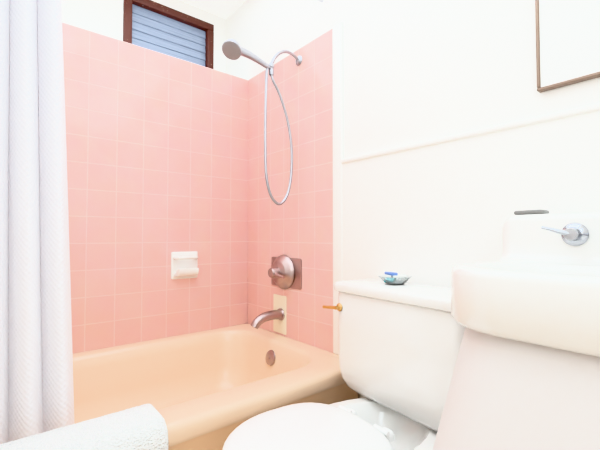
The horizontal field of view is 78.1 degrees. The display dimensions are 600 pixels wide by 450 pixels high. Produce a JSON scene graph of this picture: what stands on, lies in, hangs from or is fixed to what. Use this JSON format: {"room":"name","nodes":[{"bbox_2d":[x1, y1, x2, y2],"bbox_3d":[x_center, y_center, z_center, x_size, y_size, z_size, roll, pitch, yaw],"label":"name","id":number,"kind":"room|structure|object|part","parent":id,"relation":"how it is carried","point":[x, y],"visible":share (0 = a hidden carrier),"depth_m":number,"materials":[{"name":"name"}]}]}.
{"room":"bathroom","nodes":[
{"label":"bathroom","id":0,"kind":"room"},
{"bbox_2d":[61,0,225,72],"bbox_3d":[-1.160,-1.164,2.103,1.860,0.529,0.150,1,-2,-39],"label":"wall","id":1,"kind":"structure","parent":0,"point":[103,17],"depth_m":2.09,"materials":[{"name":"white paint"}]},
{"bbox_2d":[62,23,247,353],"bbox_3d":[-0.919,-0.114,1.779,1.560,1.594,0.008,1,-2,-39],"label":"wall tile","id":2,"kind":"structure","parent":1,"relation":"attached to","point":[157,143],"depth_m":1.90,"materials":[{"name":"pink tile"}]},
{"bbox_2d":[171,251,198,278],"bbox_3d":[-0.605,0.216,1.978,0.146,0.146,0.066,1,-2,-39],"label":"soap dish","id":3,"kind":"object","parent":2,"relation":"attached to","point":[184,265],"visible":1,"depth_m":1.98,"materials":[{"name":"white ceramic"}]},
{"bbox_2d":[123,0,213,69],"bbox_3d":[-0.808,-1.152,2.314,0.560,0.388,0.052,1,-2,-39],"label":"window","id":4,"kind":"structure","parent":1,"relation":"in","point":[153,6],"depth_m":2.30,"materials":[{"name":"paint"}]},
{"bbox_2d":[132,4,205,66],"bbox_3d":[-0.814,-1.152,2.321,0.468,0.303,0.014,1,-2,-39],"label":"louvres","id":5,"kind":"object","parent":4,"relation":"in","point":[153,31],"depth_m":2.31,"materials":[{"name":"blue glass"}]},
{"bbox_2d":[180,0,245,18],"bbox_3d":[-0.108,-1.516,0.836,1.860,0.100,3.458,1,-2,-39],"label":"ceiling","id":6,"kind":"structure","parent":0,"point":[223,9],"depth_m":2.39,"materials":[{"name":"white paint"}]},
{"bbox_2d":[226,0,599,397],"bbox_3d":[0.600,-0.242,1.285,0.150,2.420,3.308,1,-2,-39],"label":"wall","id":7,"kind":"structure","parent":0,"point":[414,71],"depth_m":1.38,"materials":[{"name":"white paint"}]},
{"bbox_2d":[222,39,301,205],"bbox_3d":[-0.166,-0.489,1.746,0.436,0.784,0.086,1,-2,-39],"label":"shower","id":8,"kind":"object","parent":7,"relation":"attached to","point":[231,48],"visible":1,"depth_m":1.77,"materials":[{"name":"silver metal"}]},
{"bbox_3d":[-0.083,-0.800,1.838,0.204,0.156,0.052,1,-2,-39],"label":"arm","id":9,"kind":"part","parent":8,"relation":"part of","materials":[{"name":"silver metal"}]},
{"bbox_2d":[273,294,286,334],"bbox_3d":[-0.109,0.478,1.988,0.004,0.202,0.116,1,-2,-39],"label":"cover plate","id":10,"kind":"object","parent":7,"relation":"attached to","point":[279,301],"visible":0.95,"depth_m":1.98,"materials":[{"name":"beige"}]},
{"bbox_2d":[250,308,284,328],"bbox_3d":[-0.174,0.487,1.917,0.186,0.089,0.066,1,-2,-39],"label":"spout","id":11,"kind":"object","parent":10,"relation":"attached to","point":[278,314],"visible":1,"depth_m":1.90,"materials":[{"name":"grey metal"}]},
{"bbox_2d":[268,255,301,289],"bbox_3d":[-0.042,0.232,1.843,0.095,0.164,0.267,1,-2,-39],"label":"valve","id":12,"kind":"object","parent":7,"relation":"attached to","point":[285,272],"visible":1,"depth_m":1.80,"materials":[{"name":"grey metal"}]},
{"bbox_2d":[247,29,334,353],"bbox_3d":[-0.082,-0.108,1.983,0.008,1.594,0.742,1,-2,-39],"label":"wall tile","id":13,"kind":"object","parent":7,"relation":"attached to","point":[301,227],"depth_m":1.90,"materials":[{"name":"pink tile"}]},
{"bbox_2d":[332,23,342,354],"bbox_3d":[0.172,-0.169,1.674,0.012,1.495,0.060,1,-2,-39],"label":"trim","id":14,"kind":"structure","parent":7,"relation":"attached to","point":[337,31],"depth_m":1.67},
{"bbox_2d":[341,102,599,163],"bbox_3d":[0.840,-0.307,0.862,0.019,0.020,2.047,1,-2,-39],"label":"chair rail","id":15,"kind":"object","parent":7,"relation":"attached to","point":[596,106],"depth_m":1.16,"materials":[{"name":"white wood"}]},
{"bbox_2d":[342,110,599,397],"bbox_3d":[0.843,0.321,0.846,0.010,1.268,2.047,1,-2,-39],"label":"wainscot","id":16,"kind":"structure","parent":7,"relation":"attached to","point":[421,213],"depth_m":1.24,"materials":[{"name":"white paint"}]},
{"bbox_2d":[499,212,599,265],"bbox_3d":[0.742,0.030,0.838,0.148,0.122,0.522,1,-2,-39],"label":"backsplash","id":17,"kind":"structure","parent":7,"relation":"attached to","point":[523,238],"depth_m":0.92,"materials":[{"name":"white ceramic"}]},
{"bbox_2d":[535,0,599,92],"bbox_3d":[0.893,-0.741,0.807,0.022,0.710,0.674,1,-2,-39],"label":"mirror","id":18,"kind":"object","parent":7,"relation":"attached to","point":[567,31],"visible":1,"depth_m":1.00,"materials":[{"name":"brown mirror"}]},
{"bbox_3d":[-0.108,1.003,0.762,1.860,0.100,3.458,1,-2,-39],"label":"floor","id":19,"kind":"structure","parent":0,"visible":0},
{"bbox_2d":[73,324,357,449],"bbox_3d":[-0.629,0.771,1.396,1.548,0.398,0.908,1,-2,-39],"label":"bathtub","id":20,"kind":"object","parent":19,"relation":"on","point":[204,385],"visible":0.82,"depth_m":1.70,"materials":[{"name":"beige ceramic"}]},
{"bbox_2d":[0,404,167,449],"bbox_3d":[-0.552,0.661,0.919,0.406,0.273,0.176,1,-2,-39],"label":"towel","id":21,"kind":"object","parent":20,"relation":"on","point":[142,427],"visible":1,"depth_m":0.95,"materials":[{"name":"white fabric"}]},
{"bbox_2d":[222,278,464,449],"bbox_3d":[0.143,0.580,1.056,0.757,0.764,0.557,1,-2,-39],"label":"toilet","id":22,"kind":"object","parent":19,"relation":"on","point":[399,345],"visible":0.84,"depth_m":1.08,"materials":[{"name":"white ceramic"}]},
{"bbox_3d":[0.011,0.555,0.946,0.412,0.024,0.388,1,-2,-39],"label":"lid","id":23,"kind":"part","parent":22,"relation":"part of","materials":[{"name":"white plastic"}]},
{"bbox_3d":[0.118,0.298,1.353,0.027,0.030,0.081,1,-2,-39],"label":"handle","id":24,"kind":"part","parent":22,"relation":"part of","materials":[{"name":"gold metal"}]},
{"bbox_3d":[0.118,0.776,1.021,0.666,0.370,0.400,1,-2,-39],"label":"bowl","id":25,"kind":"part","parent":22,"relation":"part of","materials":[{"name":"white ceramic"}]},
{"bbox_3d":[0.350,0.220,1.217,0.246,0.036,0.526,1,-2,-39],"label":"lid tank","id":26,"kind":"part","parent":22,"relation":"part of","materials":[{"name":"white ceramic"}]},
{"bbox_2d":[378,272,411,284],"bbox_3d":[0.328,0.183,1.277,0.110,0.039,0.110,1,-2,-17],"label":"soap tray","id":27,"kind":"object","parent":22,"relation":"on","point":[392,278],"visible":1,"depth_m":1.25,"materials":[{"name":"clear glass"}]},
{"bbox_3d":[0.353,0.416,1.213,0.225,0.352,0.511,1,-2,-39],"label":"tank","id":28,"kind":"part","parent":22,"relation":"part of","materials":[{"name":"white ceramic"}]},
{"bbox_2d":[433,209,599,449],"bbox_3d":[0.519,0.449,0.666,0.695,0.997,0.656,1,-2,-39],"label":"sink","id":29,"kind":"object","parent":19,"relation":"on","point":[526,375],"visible":1,"depth_m":0.65,"materials":[{"name":"white ceramic"}]},
{"bbox_3d":[-0.720,-0.274,0.198,0.150,2.420,3.308,1,-2,-39],"label":"wall","id":30,"kind":"structure","parent":0,"visible":0},
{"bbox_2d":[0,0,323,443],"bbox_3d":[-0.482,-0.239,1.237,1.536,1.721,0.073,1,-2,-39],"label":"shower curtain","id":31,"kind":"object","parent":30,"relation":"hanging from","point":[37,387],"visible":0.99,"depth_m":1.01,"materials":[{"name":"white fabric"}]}
]}

